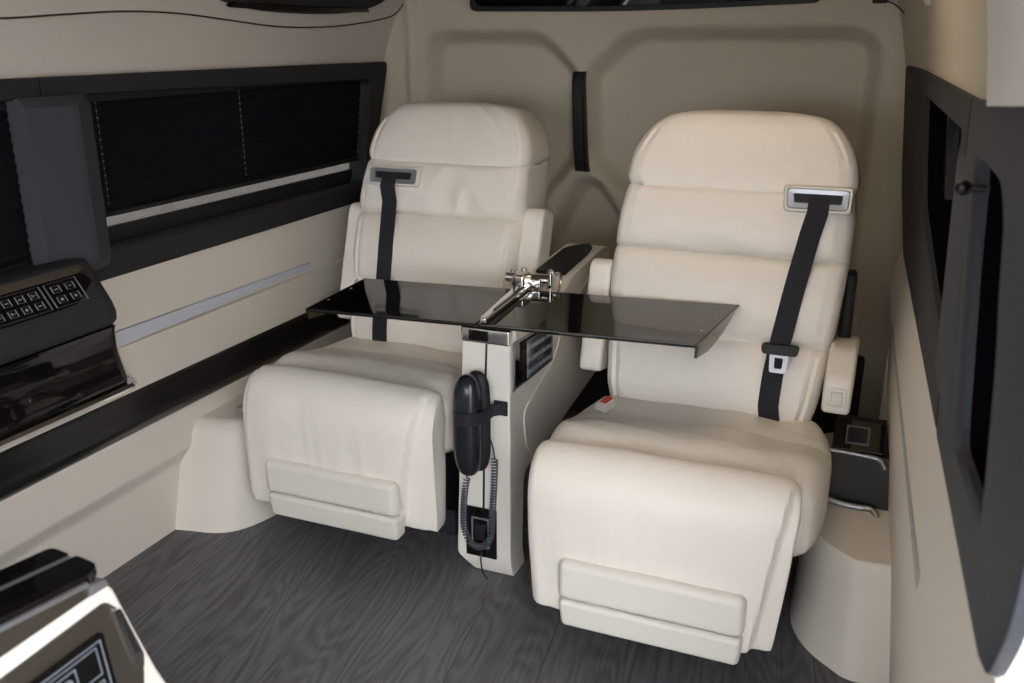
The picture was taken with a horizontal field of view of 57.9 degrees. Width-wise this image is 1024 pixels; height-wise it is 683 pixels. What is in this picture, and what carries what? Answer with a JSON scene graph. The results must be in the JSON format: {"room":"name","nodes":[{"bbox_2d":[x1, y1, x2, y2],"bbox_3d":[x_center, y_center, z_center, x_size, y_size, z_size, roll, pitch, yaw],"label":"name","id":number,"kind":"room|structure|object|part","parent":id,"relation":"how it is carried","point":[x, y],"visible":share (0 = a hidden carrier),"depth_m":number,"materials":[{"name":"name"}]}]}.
{"room":"vehicle interior","nodes":[
{"label":"vehicle interior","id":0,"kind":"room"},
{"bbox_2d":[0,204,351,578],"bbox_3d":[-1.381,0.496,1.384,0.056,0.790,4.900,7,20,21],"label":"wall","id":1,"kind":"structure","parent":0,"point":[106,508],"depth_m":2.43,"materials":[{"name":"beige plastic"}]},
{"bbox_2d":[0,258,136,449],"bbox_3d":[-1.119,0.109,1.632,0.186,0.309,1.060,7,20,21],"label":"control console","id":2,"kind":"object","parent":1,"relation":"attached to","point":[60,360],"visible":1,"depth_m":1.90,"materials":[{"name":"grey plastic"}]},
{"bbox_3d":[-1.086,0.015,1.582,0.042,0.056,0.951,7,20,21],"label":"control panel","id":3,"kind":"part","parent":2,"relation":"part of","materials":[{"name":"black plastic"}]},
{"bbox_2d":[0,258,116,365],"bbox_3d":[-1.129,0.031,1.602,0.171,0.142,1.045,7,20,21],"label":"control panel","id":4,"kind":"object","parent":2,"relation":"attached to","point":[50,308],"depth_m":1.90,"materials":[{"name":"grey plastic"}]},
{"bbox_3d":[-1.128,0.166,1.647,0.172,0.146,1.045,7,20,21],"label":"bin door","id":5,"kind":"part","parent":2,"relation":"part of","materials":[{"name":"black plastic"}]},
{"bbox_2d":[0,313,350,501],"bbox_3d":[-1.321,0.465,1.450,0.028,0.107,4.280,7,20,21],"label":"trim","id":6,"kind":"structure","parent":1,"relation":"attached to","point":[23,465],"depth_m":2.35,"materials":[{"name":"black plastic"}]},
{"bbox_2d":[115,262,311,347],"bbox_3d":[-1.149,0.138,1.814,0.014,0.038,2.640,7,20,21],"label":"trim","id":7,"kind":"structure","parent":1,"relation":"attached to","point":[134,332],"depth_m":2.48,"materials":[{"name":"white metal"}]},
{"bbox_2d":[175,393,275,532],"bbox_3d":[-0.663,0.245,2.926,0.249,0.300,1.020,7,20,21],"label":"trim","id":8,"kind":"structure","parent":1,"relation":"attached to","point":[215,495],"depth_m":2.54,"materials":[{"name":"beige plastic"}]},
{"bbox_2d":[236,405,242,412],"bbox_3d":[-0.712,0.191,2.545,0.100,0.018,0.025,7,20,21],"label":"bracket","id":9,"kind":"object","parent":1,"relation":"attached to","point":[239,408],"visible":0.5,"depth_m":2.55,"materials":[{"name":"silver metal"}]},
{"bbox_2d":[0,12,396,78],"bbox_3d":[-1.277,-0.445,1.045,0.260,0.410,4.930,7,20,21],"label":"wall","id":10,"kind":"structure","parent":0,"point":[117,42],"depth_m":2.25,"materials":[{"name":"fabric"}]},
{"bbox_2d":[0,4,402,27],"bbox_3d":[-1.060,-0.628,1.672,0.043,0.100,3.502,8,20,22],"label":"trim","id":11,"kind":"structure","parent":10,"relation":"attached to","point":[94,12],"depth_m":2.23,"materials":[{"name":"grey plastic"}]},
{"bbox_2d":[0,0,403,26],"bbox_3d":[-0.906,-0.750,1.564,0.379,0.397,3.500,7,20,21],"label":"trim","id":12,"kind":"structure","parent":10,"relation":"attached to","point":[8,8],"depth_m":2.30,"materials":[{"name":"plastic"}]},
{"bbox_2d":[220,0,384,13],"bbox_3d":[-0.574,-1.021,2.640,0.109,0.161,0.940,7,20,21],"label":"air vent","id":13,"kind":"object","parent":10,"relation":"attached to","point":[280,6],"visible":1,"depth_m":2.67,"materials":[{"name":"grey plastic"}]},
{"bbox_2d":[103,411,857,682],"bbox_3d":[-0.565,1.049,1.033,2.020,0.040,5.380,7,20,21],"label":"floor","id":14,"kind":"structure","parent":0,"point":[279,598],"depth_m":2.16,"materials":[{"name":"grey wood"}]},
{"bbox_2d":[0,548,165,682],"bbox_3d":[-0.652,0.645,0.833,0.107,0.852,1.198,7,20,21],"label":"console","id":15,"kind":"object","parent":14,"relation":"on","point":[61,622],"visible":1,"depth_m":1.03,"materials":[{"name":"white plastic"}]},
{"bbox_3d":[-0.674,0.341,0.623,0.052,0.139,0.987,7,20,21],"label":"lid","id":16,"kind":"part","parent":15,"relation":"part of","materials":[{"name":"black plastic"}]},
{"bbox_3d":[-0.568,0.508,0.863,0.001,0.195,0.552,7,20,21],"label":"key frame","id":17,"kind":"part","parent":15,"relation":"part of","materials":[{"name":"grey"}]},
{"bbox_2d":[112,608,144,666],"bbox_3d":[-0.458,0.354,1.105,0.005,0.098,0.033,7,20,21],"label":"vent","id":18,"kind":"object","parent":15,"relation":"attached to","point":[127,649],"depth_m":1.10,"materials":[{"name":"metal"}]},
{"bbox_2d":[243,101,552,539],"bbox_3d":[-0.273,-0.084,2.617,0.631,1.117,0.916,7,20,21],"label":"seat","id":19,"kind":"object","parent":14,"relation":"on","point":[354,433],"visible":0.91,"depth_m":2.58,"materials":[{"name":"beige leather"}]},
{"bbox_3d":[-0.471,-0.247,2.844,0.062,0.350,0.194,7,20,21],"label":"armrest","id":20,"kind":"part","parent":19,"relation":"part of","materials":[{"name":"beige leather"}]},
{"bbox_2d":[274,337,461,452],"bbox_3d":[-0.325,0.111,2.576,0.580,0.210,0.458,7,20,21],"label":"seat cushion","id":21,"kind":"object","parent":19,"relation":"on","point":[434,364],"depth_m":2.45,"materials":[{"name":"beige leather"}]},
{"bbox_3d":[-0.201,-0.262,2.766,0.536,0.562,0.391,7,20,21],"label":"backrest","id":22,"kind":"part","parent":19,"relation":"part of","materials":[{"name":"beige leather"}]},
{"bbox_3d":[-0.301,0.311,2.710,0.460,0.310,0.420,7,20,21],"label":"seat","id":23,"kind":"part","parent":19,"relation":"part of","materials":[{"name":"grey metal"}]},
{"bbox_3d":[0.056,-0.190,2.639,0.064,0.370,0.201,7,20,21],"label":"armrest","id":24,"kind":"part","parent":19,"relation":"part of","materials":[{"name":"beige leather"}]},
{"bbox_2d":[458,243,608,578],"bbox_3d":[0.082,0.143,2.573,0.160,0.713,0.816,7,20,21],"label":"console","id":25,"kind":"object","parent":14,"relation":"on","point":[540,377],"visible":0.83,"depth_m":2.29,"materials":[{"name":"white plastic"}]},
{"bbox_3d":[-0.077,-0.014,2.133,0.049,0.024,0.004,7,20,21],"label":"cap plate","id":26,"kind":"part","parent":25,"relation":"part of","materials":[{"name":"black plastic"}]},
{"bbox_2d":[453,371,507,550],"bbox_3d":[-0.081,0.293,2.195,0.119,0.457,0.086,7,20,21],"label":"telephone handset","id":27,"kind":"object","parent":25,"relation":"attached to","point":[473,412],"visible":1,"depth_m":2.15,"materials":[{"name":"black plastic"}]},
{"bbox_3d":[-0.079,0.391,2.233,0.096,0.248,0.033,7,20,21],"label":"coiled cord","id":28,"kind":"part","parent":27,"relation":"part of","materials":[{"name":"grey plastic"}]},
{"bbox_2d":[475,523,486,540],"bbox_3d":[-0.077,0.472,2.297,0.032,0.046,0.006,7,20,21],"label":"socket","id":29,"kind":"object","parent":25,"relation":"attached to","point":[480,528],"depth_m":2.30,"materials":[{"name":"black plastic"}]},
{"bbox_3d":[-0.076,0.475,2.304,0.083,0.137,0.005,7,20,21],"label":"socket plate","id":30,"kind":"part","parent":25,"relation":"part of","materials":[{"name":"black plastic"}]},
{"bbox_3d":[-0.070,0.563,2.318,0.020,0.074,0.010,7,20,21],"label":"line cord","id":31,"kind":"part","parent":25,"relation":"part of","materials":[{"name":"black plastic"}]},
{"bbox_2d":[306,267,739,357],"bbox_3d":[0.024,-0.089,2.179,0.951,0.082,0.439,7,20,21],"label":"folding table","id":32,"kind":"object","parent":25,"relation":"on","point":[525,307],"visible":1,"depth_m":2.14,"materials":[{"name":"black glass"}]},
{"bbox_3d":[-0.013,-0.092,2.165,0.035,0.014,0.315,5,19,15],"label":"hinge arm","id":33,"kind":"part","parent":32,"relation":"part of","materials":[{"name":"silver metal"}]},
{"bbox_3d":[0.154,0.022,2.530,0.005,0.378,0.665,7,20,21],"label":"panel","id":34,"kind":"part","parent":25,"relation":"part of","materials":[{"name":"white plastic"}]},
{"bbox_2d":[528,110,860,664],"bbox_3d":[0.431,0.071,2.129,0.664,1.130,0.838,7,20,21],"label":"seat","id":35,"kind":"object","parent":14,"relation":"on","point":[674,510],"visible":0.96,"depth_m":2.11,"materials":[{"name":"beige leather"}]},
{"bbox_3d":[0.229,-0.070,2.402,0.060,0.290,0.160,7,20,21],"label":"armrest","id":36,"kind":"part","parent":35,"relation":"part of","materials":[{"name":"beige leather"}]},
{"bbox_2d":[550,396,831,556],"bbox_3d":[0.413,0.261,2.116,0.603,0.214,0.458,7,20,21],"label":"seat cushion","id":37,"kind":"object","parent":35,"relation":"on","point":[773,435],"depth_m":2.02,"materials":[{"name":"beige leather"}]},
{"bbox_3d":[0.524,-0.102,2.282,0.561,0.563,0.305,7,20,21],"label":"backrest","id":38,"kind":"part","parent":35,"relation":"part of","materials":[{"name":"beige leather"}]},
{"bbox_3d":[0.616,0.050,2.138,0.043,0.044,0.015,7,20,21],"label":"tongue plate","id":39,"kind":"part","parent":35,"relation":"part of","materials":[{"name":"silver metal"}]},
{"bbox_3d":[0.764,0.064,2.143,0.060,0.132,0.282,7,20,21],"label":"armrest","id":40,"kind":"part","parent":35,"relation":"part of","materials":[{"name":"beige leather"}]},
{"bbox_2d":[380,0,905,419],"bbox_3d":[0.338,-0.515,2.962,1.825,1.720,0.397,7,20,21],"label":"wall","id":41,"kind":"structure","parent":0,"point":[841,62],"depth_m":2.96,"materials":[{"name":"fabric"}]},
{"bbox_2d":[572,71,589,172],"bbox_3d":[0.228,-0.724,3.057,0.062,0.326,0.069,7,20,21],"label":"handle","id":42,"kind":"object","parent":41,"relation":"attached to","point":[579,103],"visible":1,"depth_m":3.03,"materials":[{"name":"black plastic"}]},
{"bbox_2d":[470,0,819,11],"bbox_3d":[0.370,-1.171,2.822,1.121,0.306,0.075,7,20,21],"label":"window","id":43,"kind":"structure","parent":41,"relation":"in","point":[475,5],"depth_m":2.92,"materials":[{"name":"black glass"}]},
{"bbox_3d":[0.371,-1.172,2.824,1.087,0.275,0.057,7,20,21],"label":"pane","id":44,"kind":"part","parent":43,"relation":"part of","materials":[{"name":"black glass"}]},
{"bbox_2d":[568,355,864,433],"bbox_3d":[0.375,0.105,3.284,1.680,0.340,0.065,7,20,21],"label":"frame","id":45,"kind":"structure","parent":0,"point":[597,387],"depth_m":3.03,"materials":[{"name":"black"}]},
{"bbox_2d":[898,0,986,98],"bbox_3d":[0.727,-0.676,1.553,0.174,0.510,2.284,6,19,17],"label":"wall","id":46,"kind":"structure","parent":0,"point":[947,39],"depth_m":1.61,"materials":[{"name":"fabric"}]},
{"bbox_2d":[872,0,904,14],"bbox_3d":[1.063,-0.927,2.558,0.046,0.065,0.181,-7,19,-19],"label":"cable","id":47,"kind":"object","parent":46,"relation":"attached to","point":[873,1],"visible":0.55,"depth_m":2.60,"materials":[{"name":"black"}]},
{"bbox_2d":[924,0,931,6],"bbox_3d":[0.896,-0.743,1.986,0.031,0.047,0.044,7,20,21],"label":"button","id":48,"kind":"object","parent":46,"relation":"attached to","point":[927,3],"visible":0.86,"depth_m":1.98,"materials":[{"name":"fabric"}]},
{"bbox_2d":[987,0,1023,105],"bbox_3d":[0.460,-0.425,0.873,0.147,0.420,0.410,7,20,21],"label":"trim","id":49,"kind":"structure","parent":46,"relation":"attached to","point":[1005,18],"depth_m":0.87,"materials":[{"name":"white paint"}]},
{"bbox_2d":[887,248,1023,682],"bbox_3d":[0.798,0.354,1.861,0.076,0.760,2.235,6,19,19],"label":"wall","id":50,"kind":"structure","parent":0,"point":[948,650],"depth_m":1.38,"materials":[{"name":"beige plastic"}]},
{"bbox_2d":[790,432,890,682],"bbox_3d":[0.860,0.468,2.310,0.286,0.262,0.862,7,20,21],"label":"wheel arch cover","id":51,"kind":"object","parent":50,"relation":"attached to","point":[840,605],"depth_m":1.98,"materials":[{"name":"beige plastic"}]},
{"bbox_2d":[828,414,888,517],"bbox_3d":[0.847,0.271,2.217,0.160,0.193,0.299,7,20,21],"label":"box","id":52,"kind":"object","parent":51,"relation":"on","point":[859,480],"visible":0.88,"depth_m":2.14,"materials":[{"name":"black plastic"}]},
{"bbox_3d":[0.787,0.381,2.139,0.129,0.032,0.030,12,22,32],"label":"chrome trim","id":53,"kind":"part","parent":52,"relation":"part of","materials":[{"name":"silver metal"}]},
{"bbox_3d":[0.803,0.219,2.147,0.052,0.035,0.038,7,20,21],"label":"socket frame","id":54,"kind":"part","parent":52,"relation":"part of","materials":[{"name":"grey"}]},
{"bbox_2d":[847,427,868,443],"bbox_3d":[0.803,0.219,2.147,0.044,0.028,0.030,7,20,21],"label":"socket","id":55,"kind":"object","parent":52,"relation":"attached to","point":[855,435],"depth_m":2.15,"materials":[{"name":"black plastic"}]},
{"bbox_3d":[0.798,0.269,2.127,0.129,0.032,0.026,11,21,30],"label":"chrome trim","id":56,"kind":"part","parent":52,"relation":"part of","materials":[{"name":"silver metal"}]},
{"bbox_3d":[0.811,0.233,2.159,0.115,0.084,0.074,7,20,21],"label":"socket panel","id":57,"kind":"part","parent":52,"relation":"part of","materials":[{"name":"black"}]},
{"bbox_2d":[891,325,919,589],"bbox_3d":[0.793,0.149,1.870,0.014,0.026,1.282,6,19,19],"label":"trim","id":58,"kind":"structure","parent":50,"relation":"attached to","point":[909,497],"depth_m":1.55,"materials":[{"name":"grey"}]},
{"bbox_2d":[902,66,979,428],"bbox_3d":[0.895,-0.314,1.948,0.102,0.470,1.524,6,19,18],"label":"window","id":59,"kind":"structure","parent":50,"relation":"in","point":[937,112],"depth_m":1.96,"materials":[{"name":"grey plastic"}]},
{"bbox_3d":[0.933,-0.325,1.971,0.025,0.380,0.241,5,19,15],"label":"sash","id":60,"kind":"part","parent":59,"relation":"part of","materials":[{"name":"black"}]},
{"bbox_3d":[0.928,-0.305,1.912,0.005,0.420,1.462,6,19,19],"label":"pane","id":61,"kind":"part","parent":59,"relation":"part of","materials":[{"name":"black glass"}]},
{"bbox_2d":[936,144,989,440],"bbox_3d":[0.606,-0.084,1.258,0.030,0.390,0.401,7,19,19],"label":"trim","id":62,"kind":"structure","parent":50,"relation":"attached to","point":[948,334],"depth_m":1.20,"materials":[{"name":"grey plastic"}]},
{"bbox_2d":[936,99,1023,676],"bbox_3d":[0.521,-0.004,0.947,0.092,0.509,0.697,6,19,19],"label":"window","id":63,"kind":"structure","parent":50,"relation":"in","point":[982,460],"depth_m":0.88,"materials":[{"name":"grey plastic"}]},
{"bbox_2d":[954,180,990,194],"bbox_3d":[0.557,-0.186,1.121,0.040,0.019,0.019,7,20,21],"label":"coat hook","id":64,"kind":"object","parent":63,"relation":"attached to","point":[962,187],"visible":1,"depth_m":1.12,"materials":[{"name":"black"}]},
{"bbox_3d":[0.548,-0.187,1.124,0.020,0.019,0.019,7,20,21],"label":"knob","id":65,"kind":"part","parent":64,"relation":"part of","materials":[{"name":"black metal"}]},
{"bbox_3d":[0.565,-0.185,1.118,0.024,0.009,0.009,7,20,21],"label":"knob stem","id":66,"kind":"part","parent":64,"relation":"part of","materials":[{"name":"black"}]},
{"bbox_3d":[-1.389,-0.078,1.226,0.070,0.500,4.950,7,20,21],"label":"wall","id":67,"kind":"structure","parent":0,"visible":0},
{"bbox_2d":[0,77,40,274],"bbox_3d":[-1.264,-0.158,1.485,0.069,0.465,1.247,7,20,21],"label":"window","id":68,"kind":"structure","parent":67,"relation":"in","point":[10,89],"depth_m":1.92,"materials":[{"name":"black glass"}]},
{"bbox_2d":[0,102,32,273],"bbox_3d":[-1.254,-0.180,1.507,0.022,0.350,1.065,7,20,21],"label":"blind","id":69,"kind":"object","parent":68,"relation":"attached to","point":[15,254],"visible":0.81,"depth_m":1.96,"materials":[{"name":"black fabric"}]},
{"bbox_3d":[-1.254,-0.337,1.455,0.022,0.018,1.065,7,20,21],"label":"head rail","id":70,"kind":"part","parent":69,"relation":"part of","materials":[{"name":"black"}]},
{"bbox_3d":[-1.255,-0.019,1.560,0.018,0.012,1.065,7,20,21],"label":"rail","id":71,"kind":"part","parent":69,"relation":"part of","materials":[{"name":"black"}]},
{"bbox_2d":[6,94,111,270],"bbox_3d":[-0.972,-0.341,2.036,0.063,0.386,0.202,7,20,21],"label":"trim","id":72,"kind":"structure","parent":67,"relation":"attached to","point":[54,142],"depth_m":1.99,"materials":[{"name":"grey plastic"}]},
{"bbox_2d":[37,62,386,281],"bbox_3d":[-0.748,-0.555,2.685,0.069,0.465,1.477,7,20,21],"label":"window","id":73,"kind":"structure","parent":67,"relation":"in","point":[140,239],"depth_m":2.58,"materials":[{"name":"grey plastic"}]},
{"bbox_2d":[86,81,360,217],"bbox_3d":[-0.747,-0.601,2.674,0.022,0.285,1.215,7,20,21],"label":"blind","id":74,"kind":"object","parent":73,"relation":"attached to","point":[155,148],"visible":0.86,"depth_m":2.52,"materials":[{"name":"black fabric"}]},
{"bbox_3d":[-0.959,-0.439,2.165,0.003,0.235,0.003,0,18,0],"label":"cord","id":75,"kind":"part","parent":74,"relation":"part of","materials":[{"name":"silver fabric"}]},
{"bbox_3d":[-0.747,-0.728,2.632,0.022,0.018,1.215,7,20,21],"label":"head rail","id":76,"kind":"part","parent":74,"relation":"part of","materials":[{"name":"black"}]},
{"bbox_3d":[-0.757,-0.465,2.695,0.018,0.012,1.165,7,20,21],"label":"rail","id":77,"kind":"part","parent":74,"relation":"part of","materials":[{"name":"black"}]},
{"bbox_3d":[-0.779,-0.558,2.693,0.005,0.450,1.370,7,20,21],"label":"pane","id":78,"kind":"part","parent":73,"relation":"part of","materials":[{"name":"clear glass"}]},
{"bbox_3d":[-0.766,-0.412,2.742,0.010,0.062,1.280,7,20,21],"label":"sill","id":79,"kind":"part","parent":73,"relation":"part of","materials":[{"name":"black plastic"}]}
]}

